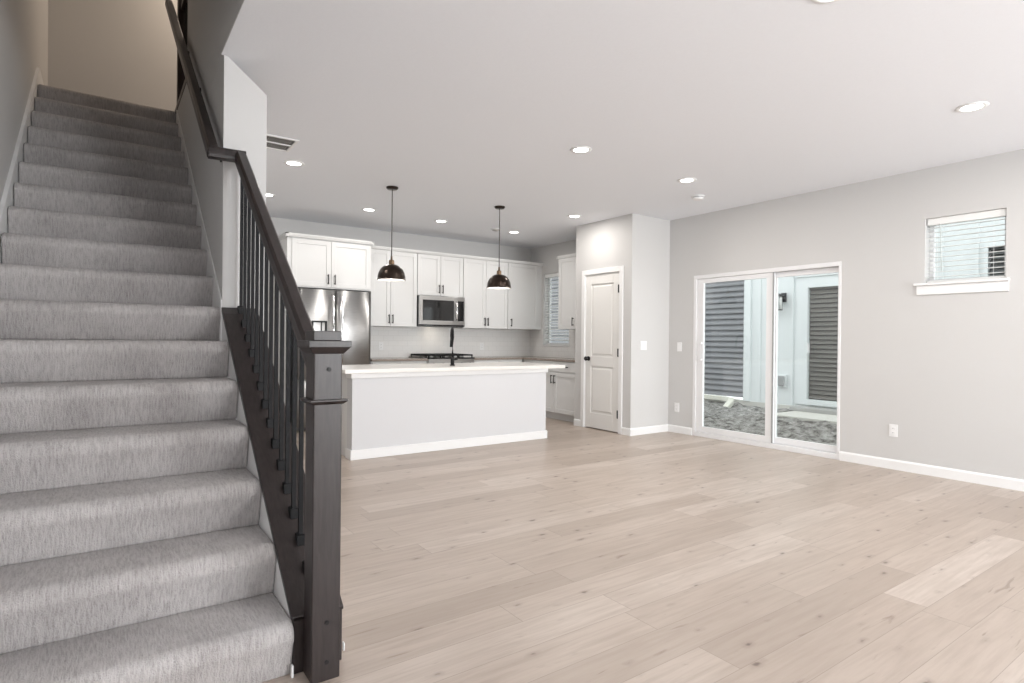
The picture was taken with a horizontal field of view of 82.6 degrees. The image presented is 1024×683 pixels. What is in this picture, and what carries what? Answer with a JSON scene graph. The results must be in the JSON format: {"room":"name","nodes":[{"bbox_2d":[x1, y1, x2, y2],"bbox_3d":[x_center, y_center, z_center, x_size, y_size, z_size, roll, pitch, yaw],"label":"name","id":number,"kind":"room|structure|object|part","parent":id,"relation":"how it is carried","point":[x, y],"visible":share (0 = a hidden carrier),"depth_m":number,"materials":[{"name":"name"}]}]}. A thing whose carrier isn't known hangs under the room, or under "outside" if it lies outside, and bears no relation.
{"room":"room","nodes":[
{"label":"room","id":0,"kind":"room"},
{"bbox_2d":[0,0,47,201],"bbox_3d":[-1.285,-1.693,0.925,0.120,5.700,12.460,0,0,-35],"label":"wall","id":1,"kind":"structure","parent":0,"point":[23,23],"depth_m":3.83,"materials":[{"name":"grey paint"}]},
{"bbox_2d":[48,0,176,110],"bbox_3d":[-3.637,-3.156,6.799,2.770,2.857,0.120,0,0,-35],"label":"wall","id":2,"kind":"structure","parent":0,"point":[123,50],"depth_m":6.28,"materials":[{"name":"grey paint"}]},
{"bbox_2d":[177,0,291,663],"bbox_3d":[-2.369,-1.715,4.524,0.244,5.700,5.945,0,0,-35],"label":"wall","id":3,"kind":"structure","parent":0,"point":[236,107],"depth_m":3.35,"materials":[{"name":"grey paint"}]},
{"bbox_2d":[175,0,187,113],"bbox_3d":[-2.833,-2.697,5.120,0.136,1.190,0.940,0,0,-35],"label":"guard","id":4,"kind":"object","parent":3,"relation":"on","point":[182,5],"visible":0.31,"depth_m":5.40,"materials":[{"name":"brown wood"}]},
{"bbox_3d":[-3.073,-2.725,5.458,0.120,1.140,0.110,0,0,-35],"label":"newel post","id":5,"kind":"part","parent":4,"relation":"part of","materials":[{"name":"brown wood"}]},
{"bbox_3d":[-2.802,-3.091,5.077,0.060,0.060,0.840,0,0,-35],"label":"handrail","id":6,"kind":"part","parent":4,"relation":"part of","materials":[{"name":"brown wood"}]},
{"bbox_2d":[280,236,370,291],"bbox_3d":[-2.474,-0.981,7.681,1.075,0.610,0.662,0,0,-35],"label":"upper cabinet","id":7,"kind":"object","parent":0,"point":[313,263],"visible":0.95,"depth_m":7.43,"materials":[{"name":"white paint"}]},
{"bbox_3d":[-2.509,-0.983,7.308,0.482,0.580,0.019,0,0,-35],"label":"door","id":8,"kind":"part","parent":7,"relation":"part of","materials":[{"name":"white paint"}]},
{"bbox_2d":[278,232,374,245],"bbox_3d":[-2.474,-1.309,7.685,1.135,0.044,0.660,0,0,-35],"label":"trim","id":9,"kind":"structure","parent":7,"relation":"on","point":[285,234],"depth_m":7.37,"materials":[{"name":"white paint"}]},
{"bbox_3d":[-2.096,-0.980,7.598,0.518,0.580,0.019,0,0,-35],"label":"door","id":10,"kind":"part","parent":7,"relation":"part of","materials":[{"name":"white paint"}]},
{"bbox_2d":[268,217,530,364],"bbox_3d":[-1.905,-0.245,8.572,5.642,2.743,0.120,0,0,-35],"label":"wall","id":11,"kind":"structure","parent":0,"point":[381,238],"depth_m":8.65,"materials":[{"name":"grey paint"}]},
{"bbox_2d":[369,249,416,326],"bbox_3d":[-1.749,-0.748,8.377,0.705,1.067,0.366,0,0,-35],"label":"upper cabinet","id":12,"kind":"object","parent":11,"relation":"attached to","point":[393,303],"visible":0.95,"depth_m":8.27,"materials":[{"name":"white paint"}]},
{"bbox_3d":[-1.837,-0.748,8.148,0.292,1.062,0.019,0,0,-35],"label":"door","id":13,"kind":"part","parent":12,"relation":"part of","materials":[{"name":"white paint"}]},
{"bbox_3d":[-1.549,-0.746,8.351,0.403,1.062,0.019,0,0,-35],"label":"door","id":14,"kind":"part","parent":12,"relation":"part of","materials":[{"name":"white paint"}]},
{"bbox_2d":[417,254,462,296],"bbox_3d":[-1.141,-0.977,8.802,0.765,0.600,0.366,0,0,-35],"label":"upper cabinet","id":15,"kind":"object","parent":11,"relation":"attached to","point":[436,275],"visible":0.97,"depth_m":8.67,"materials":[{"name":"white paint"}]},
{"bbox_3d":[-1.221,-0.977,8.579,0.373,0.595,0.019,0,0,-35],"label":"door","id":16,"kind":"part","parent":15,"relation":"part of","materials":[{"name":"white paint"}]},
{"bbox_3d":[-0.908,-0.975,8.799,0.382,0.595,0.019,0,0,-35],"label":"door","id":17,"kind":"part","parent":15,"relation":"part of","materials":[{"name":"white paint"}]},
{"bbox_2d":[370,326,529,357],"bbox_3d":[-0.958,0.032,9.161,3.110,0.503,0.010,0,0,-35],"label":"tiled wall","id":18,"kind":"structure","parent":11,"relation":"attached to","point":[397,341],"depth_m":9.11,"materials":[{"name":"white tile"}]},
{"bbox_2d":[379,342,382,349],"bbox_3d":[-1.906,0.067,8.484,0.072,0.115,0.007,0,0,-35],"label":"power outlet","id":19,"kind":"object","parent":18,"relation":"attached to","point":[380,343],"visible":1,"depth_m":8.48,"materials":[{"name":"white plastic"}]},
{"bbox_2d":[417,295,464,326],"bbox_3d":[-1.122,-0.447,8.771,0.757,0.445,0.427,0,0,-35],"label":"microwave","id":20,"kind":"object","parent":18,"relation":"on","point":[432,311],"visible":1,"depth_m":8.63,"materials":[{"name":"grey metal"}]},
{"bbox_3d":[-0.782,-0.456,8.829,0.106,0.300,0.027,0,0,-35],"label":"control panel","id":21,"kind":"part","parent":20,"relation":"part of","materials":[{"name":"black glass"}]},
{"bbox_2d":[453,258,507,328],"bbox_3d":[-0.489,-0.738,9.263,0.825,1.067,0.366,0,0,-35],"label":"upper cabinet","id":22,"kind":"object","parent":11,"relation":"attached to","point":[485,308],"visible":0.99,"depth_m":9.12,"materials":[{"name":"white paint"}]},
{"bbox_3d":[-0.579,-0.739,9.032,0.407,1.062,0.019,0,0,-35],"label":"door","id":23,"kind":"part","parent":22,"relation":"part of","materials":[{"name":"white paint"}]},
{"bbox_3d":[-0.242,-0.736,9.270,0.408,1.062,0.019,0,0,-35],"label":"door","id":24,"kind":"part","parent":22,"relation":"part of","materials":[{"name":"white paint"}]},
{"bbox_2d":[507,263,541,329],"bbox_3d":[0.139,-0.734,9.704,0.699,1.067,0.366,0,0,-35],"label":"upper cabinet","id":25,"kind":"object","parent":11,"relation":"attached to","point":[524,312],"visible":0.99,"depth_m":9.59,"materials":[{"name":"white paint"}]},
{"bbox_2d":[574,213,638,427],"bbox_3d":[1.218,-0.211,7.651,0.110,2.743,1.040,0,0,-35],"label":"wall","id":26,"kind":"structure","parent":0,"point":[612,242],"depth_m":7.32,"materials":[{"name":"grey paint"}]},
{"bbox_2d":[574,419,579,425],"bbox_3d":[0.894,1.110,7.990,0.014,0.092,0.133,0,0,-35],"label":"baseboard","id":27,"kind":"structure","parent":26,"relation":"attached to","point":[576,421],"depth_m":7.99,"materials":[{"name":"white paint"}]},
{"bbox_2d":[580,266,623,433],"bbox_3d":[1.187,0.103,7.632,0.178,2.113,0.766,0,0,-35],"label":"door","id":28,"kind":"structure","parent":26,"relation":"in","point":[602,289],"depth_m":7.61,"materials":[{"name":"white paint"}]},
{"bbox_2d":[622,427,628,435],"bbox_3d":[1.415,1.117,7.248,0.014,0.092,0.133,0,0,-35],"label":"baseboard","id":29,"kind":"structure","parent":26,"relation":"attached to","point":[625,431],"depth_m":7.24,"materials":[{"name":"white paint"}]},
{"bbox_2d":[221,0,1023,248],"bbox_3d":[1.302,-1.617,3.008,6.510,0.100,12.650,0,0,-35],"label":"ceiling","id":30,"kind":"structure","parent":0,"point":[468,108],"depth_m":3.81,"materials":[{"name":"paint"}]},
{"bbox_2d":[266,193,275,196],"bbox_3d":[-2.696,-1.613,6.418,0.180,0.008,0.180,0,0,-35],"label":"recessed light","id":31,"kind":"object","parent":30,"relation":"in","point":[267,194],"visible":0.61,"depth_m":6.43,"materials":[{"name":"white"}]},
{"bbox_2d":[267,134,298,151],"bbox_3d":[-2.033,-1.600,4.609,0.595,0.010,0.345,0,0,-35],"label":"ceiling vent","id":32,"kind":"object","parent":30,"relation":"in","point":[274,142],"visible":0.41,"depth_m":4.70,"materials":[{"name":"white metal"}]},
{"bbox_2d":[267,142,288,149],"bbox_3d":[-2.078,-1.602,4.674,0.551,0.002,0.142,0,0,-35],"label":"grille","id":33,"kind":"object","parent":32,"relation":"attached to","point":[270,145],"depth_m":4.79,"materials":[{"name":"grey metal"}]},
{"bbox_2d":[267,136,294,144],"bbox_3d":[-1.987,-1.601,4.544,0.551,0.002,0.142,0,0,-35],"label":"grille","id":34,"kind":"object","parent":32,"relation":"attached to","point":[279,140],"depth_m":4.65,"materials":[{"name":"grey metal"}]},
{"bbox_2d":[283,160,304,165],"bbox_3d":[-1.962,-1.602,5.250,0.180,0.008,0.180,0,0,-35],"label":"recessed light","id":35,"kind":"object","parent":30,"relation":"in","point":[287,162],"visible":1,"depth_m":5.24,"materials":[{"name":"white"}]},
{"bbox_2d":[362,208,375,211],"bbox_3d":[-1.745,-1.606,7.116,0.180,0.008,0.180,0,0,-35],"label":"recessed light","id":36,"kind":"object","parent":30,"relation":"in","point":[363,209],"visible":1,"depth_m":7.09,"materials":[{"name":"white"}]},
{"bbox_2d":[377,186,405,280],"bbox_3d":[-1.247,-1.120,6.055,0.292,0.964,0.292,0,0,-35],"label":"pendant lamp","id":37,"kind":"object","parent":30,"relation":"hanging from","point":[389,272],"visible":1,"depth_m":5.98,"materials":[{"name":"brown metal"}]},
{"bbox_3d":[-1.251,-0.720,6.056,0.292,0.164,0.292,0,0,-35],"label":"lamp shade","id":38,"kind":"part","parent":37,"relation":"part of","materials":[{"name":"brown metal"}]},
{"bbox_3d":[-1.246,-1.213,6.055,0.009,0.738,0.009,0,0,-35],"label":"rod","id":39,"kind":"part","parent":37,"relation":"part of","materials":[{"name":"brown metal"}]},
{"bbox_2d":[434,220,447,222],"bbox_3d":[-0.946,-1.600,7.767,0.180,0.008,0.180,0,0,-35],"label":"recessed light","id":40,"kind":"object","parent":30,"relation":"in","point":[438,221],"visible":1,"depth_m":7.77,"materials":[{"name":"white"}]},
{"bbox_2d":[487,205,510,288],"bbox_3d":[-0.150,-1.112,6.894,0.292,0.964,0.292,0,0,-35],"label":"pendant lamp","id":41,"kind":"object","parent":30,"relation":"hanging from","point":[498,281],"visible":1,"depth_m":6.82,"materials":[{"name":"brown metal"}]},
{"bbox_3d":[-0.154,-0.712,6.895,0.292,0.164,0.292,0,0,-35],"label":"lamp shade","id":42,"kind":"part","parent":41,"relation":"part of","materials":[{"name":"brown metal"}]},
{"bbox_3d":[-0.149,-1.205,6.893,0.009,0.738,0.009,0,0,-35],"label":"rod","id":43,"kind":"part","parent":41,"relation":"part of","materials":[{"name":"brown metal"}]},
{"bbox_2d":[568,215,580,217],"bbox_3d":[0.790,-1.582,7.372,0.180,0.008,0.180,0,0,-35],"label":"recessed light","id":44,"kind":"object","parent":30,"relation":"in","point":[570,216],"visible":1,"depth_m":7.38,"materials":[{"name":"white"}]},
{"bbox_2d":[570,146,591,152],"bbox_3d":[0.568,-1.576,4.801,0.180,0.008,0.180,0,0,-35],"label":"recessed light","id":45,"kind":"object","parent":30,"relation":"in","point":[578,149],"visible":1,"depth_m":4.79,"materials":[{"name":"white"}]},
{"bbox_2d":[677,177,696,182],"bbox_3d":[1.704,-1.568,5.678,0.180,0.008,0.180,0,0,-35],"label":"recessed light","id":46,"kind":"object","parent":30,"relation":"in","point":[682,180],"visible":1,"depth_m":5.67,"materials":[{"name":"white"}]},
{"bbox_2d":[691,194,704,200],"bbox_3d":[2.008,-1.549,6.298,0.140,0.044,0.140,0,0,-35],"label":"smoke detector","id":47,"kind":"object","parent":30,"relation":"attached to","point":[699,197],"visible":1,"depth_m":6.26,"materials":[{"name":"white plastic"}]},
{"bbox_2d":[811,0,838,3],"bbox_3d":[1.433,-1.560,2.611,0.180,0.008,0.180,0,0,-35],"label":"recessed light","id":48,"kind":"object","parent":30,"relation":"in","point":[814,1],"visible":1,"depth_m":2.67,"materials":[{"name":"white"}]},
{"bbox_2d":[955,101,989,112],"bbox_3d":[3.044,-1.549,3.860,0.180,0.008,0.180,0,0,-35],"label":"recessed light","id":49,"kind":"object","parent":30,"relation":"in","point":[974,106],"visible":1,"depth_m":3.85,"materials":[{"name":"white paint"}]},
{"bbox_2d":[262,417,1023,682],"bbox_3d":[1.287,1.236,3.025,6.780,0.120,12.890,0,0,-35],"label":"floor","id":50,"kind":"structure","parent":0,"point":[574,554],"depth_m":3.05,"materials":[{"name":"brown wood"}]},
{"bbox_2d":[0,67,293,682],"bbox_3d":[-2.743,-0.688,3.978,1.018,3.645,5.565,0,0,-35],"label":"staircase","id":51,"kind":"structure","parent":50,"relation":"on","point":[134,548],"depth_m":2.49,"materials":[{"name":"grey carpet"}]},
{"bbox_2d":[165,0,351,682],"bbox_3d":[-1.883,-1.006,3.726,0.274,4.296,4.356,0,0,-35],"label":"stair railing","id":52,"kind":"object","parent":50,"relation":"on","point":[303,509],"visible":1,"depth_m":2.31,"materials":[{"name":"brown wood"}]},
{"bbox_3d":[-1.938,-1.532,3.741,0.194,3.244,4.260,0,0,-35],"label":"handrail","id":53,"kind":"part","parent":52,"relation":"part of","materials":[{"name":"brown wood"}]},
{"bbox_3d":[-0.760,1.138,2.014,0.008,0.042,0.018,0,0,-35],"label":"shoe trim","id":54,"kind":"part","parent":52,"relation":"part of","materials":[{"name":"white paint"}]},
{"bbox_3d":[-0.658,0.595,2.029,0.097,1.130,0.097,0,0,-35],"label":"newel post","id":55,"kind":"part","parent":52,"relation":"part of","materials":[{"name":"brown wood"}]},
{"bbox_2d":[278,291,285,402],"bbox_3d":[-2.935,0.221,7.406,0.018,1.799,0.610,0,0,-35],"label":"panel","id":56,"kind":"object","parent":50,"relation":"on","point":[279,291],"visible":0.07,"depth_m":7.23,"materials":[{"name":"white paint"}]},
{"bbox_2d":[290,288,370,430],"bbox_3d":[-2.410,0.225,7.669,0.930,1.760,0.744,0,0,-35],"label":"refrigerator","id":57,"kind":"object","parent":50,"relation":"on","point":[348,312],"visible":0.38,"depth_m":7.47,"materials":[{"name":"grey metal"}]},
{"bbox_3d":[-2.264,0.771,7.456,0.930,0.592,0.065,0,0,-35],"label":"freezer drawer","id":58,"kind":"part","parent":57,"relation":"part of","materials":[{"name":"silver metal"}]},
{"bbox_3d":[-2.448,-0.095,7.319,0.462,1.120,0.065,0,0,-35],"label":"door","id":59,"kind":"part","parent":57,"relation":"part of","materials":[{"name":"silver metal"}]},
{"bbox_3d":[-2.261,-0.133,7.365,0.024,0.940,0.081,0,0,-35],"label":"handle","id":60,"kind":"part","parent":57,"relation":"part of","materials":[{"name":"silver metal"}]},
{"bbox_3d":[-2.167,-0.132,7.431,0.024,0.940,0.081,0,0,-35],"label":"handle","id":61,"kind":"part","parent":57,"relation":"part of","materials":[{"name":"silver metal"}]},
{"bbox_3d":[-2.064,-0.092,7.588,0.462,1.120,0.065,0,0,-35],"label":"door","id":62,"kind":"part","parent":57,"relation":"part of","materials":[{"name":"silver metal"}]},
{"bbox_2d":[370,361,425,363],"bbox_3d":[-1.708,0.699,8.239,0.820,0.862,0.666,0,0,-35],"label":"base cabinet","id":63,"kind":"object","parent":50,"relation":"on","point":[377,362],"visible":0.09,"depth_m":7.99,"materials":[{"name":"white paint"}]},
{"bbox_3d":[-1.703,0.347,7.888,0.395,0.142,0.019,0,0,-35],"label":"drawer","id":64,"kind":"part","parent":63,"relation":"part of","materials":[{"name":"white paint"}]},
{"bbox_2d":[370,357,427,361],"bbox_3d":[-1.706,0.252,8.239,0.828,0.030,0.638,0,0,-35],"label":"countertop","id":65,"kind":"structure","parent":63,"relation":"on","point":[388,358],"depth_m":8.08,"materials":[{"name":"beige stone"}]},
{"bbox_3d":[-1.376,0.350,8.118,0.395,0.142,0.019,0,0,-35],"label":"drawer","id":66,"kind":"part","parent":63,"relation":"part of","materials":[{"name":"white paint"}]},
{"bbox_2d":[409,353,474,362],"bbox_3d":[-1.040,0.635,8.672,0.766,0.900,0.698,0,0,-35],"label":"gas range","id":67,"kind":"object","parent":50,"relation":"on","point":[432,357],"visible":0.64,"depth_m":8.47,"materials":[{"name":"silver metal"}]},
{"bbox_2d":[409,356,474,358],"bbox_3d":[-1.051,0.239,8.692,0.766,0.019,0.646,0,0,-35],"label":"cooktop","id":68,"kind":"object","parent":67,"relation":"in","point":[426,357],"depth_m":8.51,"materials":[{"name":"black metal"}]},
{"bbox_3d":[-0.880,0.330,8.448,0.756,0.155,0.049,0,0,-35],"label":"control panel","id":69,"kind":"part","parent":67,"relation":"part of","materials":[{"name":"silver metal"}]},
{"bbox_2d":[341,369,547,459],"bbox_3d":[-0.826,0.727,6.651,2.402,0.832,0.938,0,0,-35],"label":"kitchen island","id":70,"kind":"object","parent":50,"relation":"on","point":[401,413],"visible":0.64,"depth_m":6.13,"materials":[{"name":"grey paint"}]},
{"bbox_3d":[-0.605,1.099,6.332,2.402,0.095,0.156,0,0,-35],"label":"moulding","id":71,"kind":"part","parent":70,"relation":"part of","materials":[{"name":"white paint"}]},
{"bbox_3d":[-0.598,0.338,6.329,2.402,0.047,0.156,0,0,-35],"label":"moulding","id":72,"kind":"part","parent":70,"relation":"part of","materials":[{"name":"white paint"}]},
{"bbox_2d":[342,362,564,373],"bbox_3d":[-0.752,0.290,6.683,2.710,0.039,1.005,0,0,-35],"label":"island countertop","id":73,"kind":"structure","parent":70,"relation":"on","point":[425,367],"depth_m":6.37,"materials":[{"name":"white stone"}]},
{"bbox_2d":[450,327,458,365],"bbox_3d":[-0.687,0.055,6.653,0.111,0.432,0.218,0,0,-30],"label":"kitchen faucet","id":74,"kind":"object","parent":73,"relation":"on","point":[452,328],"visible":1,"depth_m":6.57,"materials":[{"name":"black metal"}]},
{"bbox_3d":[-0.685,0.012,6.660,0.031,0.345,0.211,1,0,-10],"label":"spout","id":75,"kind":"part","parent":74,"relation":"part of","materials":[{"name":"black metal"}]},
{"bbox_2d":[450,357,454,365],"bbox_3d":[-0.671,0.224,6.572,0.060,0.097,0.060,0,0,-35],"label":"faucet","id":76,"kind":"object","parent":74,"relation":"on","point":[452,358],"depth_m":6.55,"materials":[{"name":"black metal"}]},
{"bbox_2d":[474,359,521,362],"bbox_3d":[-0.372,0.709,9.177,0.905,0.862,0.666,0,0,-35],"label":"base cabinet","id":77,"kind":"object","parent":50,"relation":"on","point":[518,360],"visible":0.06,"depth_m":8.91,"materials":[{"name":"white paint"}]},
{"bbox_3d":[-0.388,0.357,8.812,0.430,0.142,0.019,0,0,-35],"label":"drawer","id":78,"kind":"part","parent":77,"relation":"part of","materials":[{"name":"white paint"}]},
{"bbox_3d":[-0.034,0.360,9.061,0.425,0.142,0.019,0,0,-35],"label":"drawer","id":79,"kind":"part","parent":77,"relation":"part of","materials":[{"name":"white paint"}]},
{"bbox_2d":[523,359,574,421],"bbox_3d":[0.782,0.721,8.819,0.646,0.862,1.352,0,0,-35],"label":"base cabinet","id":80,"kind":"object","parent":50,"relation":"on","point":[560,382],"visible":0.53,"depth_m":8.46,"materials":[{"name":"white paint"}]},
{"bbox_2d":[474,356,574,361],"bbox_3d":[0.253,0.269,8.811,1.506,0.030,1.955,0,0,-35],"label":"countertop","id":81,"kind":"structure","parent":80,"relation":"on","point":[486,357],"depth_m":8.95,"materials":[{"name":"beige stone"}]},
{"bbox_3d":[0.476,0.366,8.778,0.019,0.142,0.505,0,0,-35],"label":"drawer","id":82,"kind":"part","parent":80,"relation":"part of","materials":[{"name":"white paint"}]},
{"bbox_3d":[0.472,0.744,8.780,0.019,0.585,0.505,0,0,-35],"label":"door","id":83,"kind":"part","parent":80,"relation":"part of","materials":[{"name":"white paint"}]},
{"bbox_3d":[0.775,0.370,8.353,0.019,0.142,0.525,0,0,-35],"label":"drawer","id":84,"kind":"part","parent":80,"relation":"part of","materials":[{"name":"white paint"}]},
{"bbox_3d":[0.771,0.749,8.354,0.019,0.585,0.525,0,0,-35],"label":"door","id":85,"kind":"part","parent":80,"relation":"part of","materials":[{"name":"white paint"}]},
{"bbox_2d":[636,215,669,427],"bbox_3d":[1.772,-0.205,7.471,0.590,2.743,0.110,0,0,-35],"label":"wall","id":86,"kind":"structure","parent":0,"point":[654,233],"depth_m":7.42,"materials":[{"name":"grey paint"}]},
{"bbox_2d":[640,341,646,349],"bbox_3d":[1.653,0.050,7.317,0.115,0.115,0.008,0,0,-35],"label":"light switch","id":87,"kind":"object","parent":86,"relation":"attached to","point":[643,344],"visible":1,"depth_m":7.31,"materials":[{"name":"white plastic"}]},
{"bbox_2d":[629,424,667,435],"bbox_3d":[1.744,1.120,7.389,0.714,0.092,0.014,0,0,-35],"label":"baseboard","id":88,"kind":"structure","parent":86,"relation":"attached to","point":[658,428],"depth_m":7.37,"materials":[{"name":"white paint"}]},
{"bbox_2d":[531,149,1023,479],"bbox_3d":[4.047,-0.175,4.878,0.150,2.743,12.770,0,0,-35],"label":"wall","id":89,"kind":"structure","parent":0,"point":[947,370],"depth_m":5.39,"materials":[{"name":"grey paint"}]},
{"bbox_2d":[371,245,543,265],"bbox_3d":[-0.754,-1.296,8.884,3.109,0.044,0.045,0,0,-35],"label":"trim","id":90,"kind":"structure","parent":89,"relation":"attached to","point":[372,246],"depth_m":8.78,"materials":[{"name":"white paint"}]},
{"bbox_2d":[530,329,574,357],"bbox_3d":[0.876,0.045,9.247,0.010,0.513,1.958,0,0,-35],"label":"tiled wall","id":91,"kind":"structure","parent":89,"relation":"attached to","point":[536,336],"depth_m":9.65,"materials":[{"name":"white tile"}]},
{"bbox_2d":[542,278,568,346],"bbox_3d":[0.767,-0.519,9.523,0.158,1.202,0.687,0,0,-35],"label":"window","id":92,"kind":"structure","parent":89,"relation":"in","point":[550,279],"depth_m":9.79,"materials":[{"name":"white plastic"}]},
{"bbox_3d":[0.745,0.070,9.513,0.118,0.022,0.687,0,0,-35],"label":"sill","id":93,"kind":"part","parent":92,"relation":"part of","materials":[{"name":"white paint"}]},
{"bbox_2d":[545,273,568,344],"bbox_3d":[0.752,-0.531,9.517,0.070,1.174,0.639,0,0,-35],"label":"window blind","id":94,"kind":"object","parent":92,"relation":"attached to","point":[552,275],"visible":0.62,"depth_m":9.62,"materials":[{"name":"white plastic"}]},
{"bbox_3d":[0.761,-1.089,9.517,0.062,0.060,0.639,0,0,-35],"label":"head rail","id":95,"kind":"part","parent":94,"relation":"part of","materials":[{"name":"white"}]},
{"bbox_2d":[558,257,575,329],"bbox_3d":[1.063,-0.719,8.678,0.365,1.072,0.822,0,0,-35],"label":"upper cabinet","id":96,"kind":"object","parent":89,"relation":"attached to","point":[566,284],"visible":0.47,"depth_m":8.77,"materials":[{"name":"white paint"}]},
{"bbox_2d":[556,253,575,258],"bbox_3d":[1.064,-1.278,8.690,0.360,0.044,0.855,0,0,-35],"label":"trim","id":97,"kind":"structure","parent":96,"relation":"on","point":[572,254],"depth_m":8.74,"materials":[{"name":"white paint"}]},
{"bbox_2d":[674,403,678,411],"bbox_3d":[2.113,0.844,7.481,0.007,0.115,0.072,0,0,-35],"label":"power outlet","id":98,"kind":"object","parent":89,"relation":"attached to","point":[676,405],"visible":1,"depth_m":7.48,"materials":[{"name":"white plastic"}]},
{"bbox_2d":[677,342,681,351],"bbox_3d":[2.139,0.070,7.451,0.008,0.115,0.072,0,0,-35],"label":"light switch","id":99,"kind":"object","parent":89,"relation":"attached to","point":[679,344],"visible":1,"depth_m":7.45,"materials":[{"name":"white plastic"}]},
{"bbox_2d":[668,424,691,434],"bbox_3d":[2.140,1.124,7.435,0.014,0.092,0.366,0,0,-35],"label":"baseboard","id":100,"kind":"structure","parent":89,"relation":"attached to","point":[671,428],"depth_m":7.42,"materials":[{"name":"white paint"}]},
{"bbox_2d":[692,261,841,459],"bbox_3d":[2.805,0.184,6.579,0.122,1.990,1.775,0,0,-35],"label":"door","id":101,"kind":"structure","parent":89,"relation":"in","point":[770,439],"depth_m":6.47,"materials":[{"name":"white plastic"}]},
{"bbox_3d":[2.600,0.176,6.850,0.035,1.885,1.014,0,0,-35],"label":"sliding panel","id":102,"kind":"part","parent":101,"relation":"part of","materials":[{"name":"white plastic"}]},
{"bbox_3d":[3.112,0.183,6.192,0.035,1.885,0.731,0,0,-35],"label":"fixed panel","id":103,"kind":"part","parent":101,"relation":"part of","materials":[{"name":"clear glass"}]},
{"bbox_2d":[889,424,897,436],"bbox_3d":[3.553,0.830,5.433,0.007,0.115,0.072,0,0,-35],"label":"power outlet","id":104,"kind":"object","parent":89,"relation":"attached to","point":[893,429],"visible":1,"depth_m":5.43,"materials":[{"name":"white plastic"}]},
{"bbox_2d":[839,451,1023,491],"bbox_3d":[5.420,1.171,2.767,0.014,0.092,7.475,0,0,-35],"label":"baseboard","id":105,"kind":"structure","parent":89,"relation":"attached to","point":[943,472],"depth_m":5.14,"materials":[{"name":"white paint"}]},
{"bbox_2d":[913,217,1009,294],"bbox_3d":[3.901,-0.756,5.053,0.175,0.682,0.679,0,0,-35],"label":"window","id":106,"kind":"structure","parent":89,"relation":"in","point":[996,284],"depth_m":5.03,"materials":[{"name":"white plastic"}]},
{"bbox_3d":[3.882,-0.509,5.042,0.135,0.022,0.679,0,0,-35],"label":"sill","id":107,"kind":"part","parent":106,"relation":"part of","materials":[{"name":"white paint"}]},
{"bbox_2d":[927,208,1005,282],"bbox_3d":[3.910,-0.810,5.028,0.070,0.571,0.557,0,0,-35],"label":"window blind","id":108,"kind":"object","parent":106,"relation":"attached to","point":[998,213],"visible":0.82,"depth_m":5.01,"materials":[{"name":"white plastic"}]},
{"bbox_3d":[3.916,-1.065,5.029,0.062,0.060,0.557,0,0,-35],"label":"head rail","id":109,"kind":"part","parent":108,"relation":"part of","materials":[{"name":"white"}]},
{"bbox_3d":[3.911,-0.533,5.032,0.052,0.018,0.557,0,0,-35],"label":"rail","id":110,"kind":"part","parent":108,"relation":"part of","materials":[{"name":"white plastic"}]},
{"bbox_3d":[3.971,-0.808,5.071,0.040,0.577,0.573,0,0,-35],"label":"frame","id":111,"kind":"part","parent":106,"relation":"part of","materials":[{"name":"white plastic"}]},
{"label":"outside","id":112,"kind":"structure","parent":0,"visible":0},
{"bbox_2d":[551,217,1004,408],"bbox_3d":[4.327,-1.690,10.664,0.275,6.341,15.500,0,0,-35],"label":"neighbouring house","id":113,"kind":"structure","parent":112,"point":[735,311],"depth_m":9.91,"materials":[{"name":"grey"}]},
{"bbox_2d":[778,293,786,309],"bbox_3d":[4.567,-0.685,9.998,0.200,0.300,0.178,0,0,-35],"label":"wall lantern","id":114,"kind":"object","parent":113,"relation":"attached to","point":[782,297],"visible":0.63,"depth_m":9.94,"materials":[{"name":"grey metal"}]},
{"bbox_2d":[778,374,786,387],"bbox_3d":[4.648,0.673,9.984,0.067,0.219,0.146,0,0,-35],"label":"outlet","id":115,"kind":"object","parent":113,"relation":"attached to","point":[782,379],"visible":0.96,"depth_m":9.96,"materials":[{"name":"grey plastic"}]},
{"bbox_3d":[4.896,0.110,9.636,0.045,0.160,0.025,0,0,-35],"label":"handle","id":116,"kind":"part","parent":113,"relation":"part of","materials":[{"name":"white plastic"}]},
{"bbox_3d":[5.169,-0.032,9.341,0.100,2.170,1.280,0,0,-35],"label":"door","id":117,"kind":"part","parent":113,"relation":"part of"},
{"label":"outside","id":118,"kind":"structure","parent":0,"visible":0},
{"bbox_2d":[704,400,836,445],"bbox_3d":[2.733,1.174,9.817,3.378,0.164,14.900,0,0,-35],"label":"gravel","id":119,"kind":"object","parent":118,"point":[740,418],"visible":0.11,"depth_m":8.37,"materials":[{"name":"grey gravel"}]},
{"bbox_2d":[704,394,734,407],"bbox_3d":[3.075,1.109,11.792,0.492,0.199,3.261,0,0,-35],"label":"downspout","id":120,"kind":"object","parent":119,"relation":"on","point":[729,403],"visible":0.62,"depth_m":10.82,"materials":[{"name":"white metal"}]},
{"bbox_2d":[777,411,836,423],"bbox_3d":[5.004,1.227,8.627,1.025,0.175,1.940,0,0,-35],"label":"patio slab","id":121,"kind":"object","parent":119,"relation":"on","point":[804,416],"visible":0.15,"depth_m":8.84,"materials":[{"name":"concrete"}]},
{"bbox_2d":[789,406,836,414],"bbox_3d":[4.973,1.107,9.264,0.285,0.060,1.020,0,0,-35],"label":"step","id":122,"kind":"structure","parent":121,"relation":"on","point":[793,408],"depth_m":9.31,"materials":[{"name":"grey concrete"}]}
]}

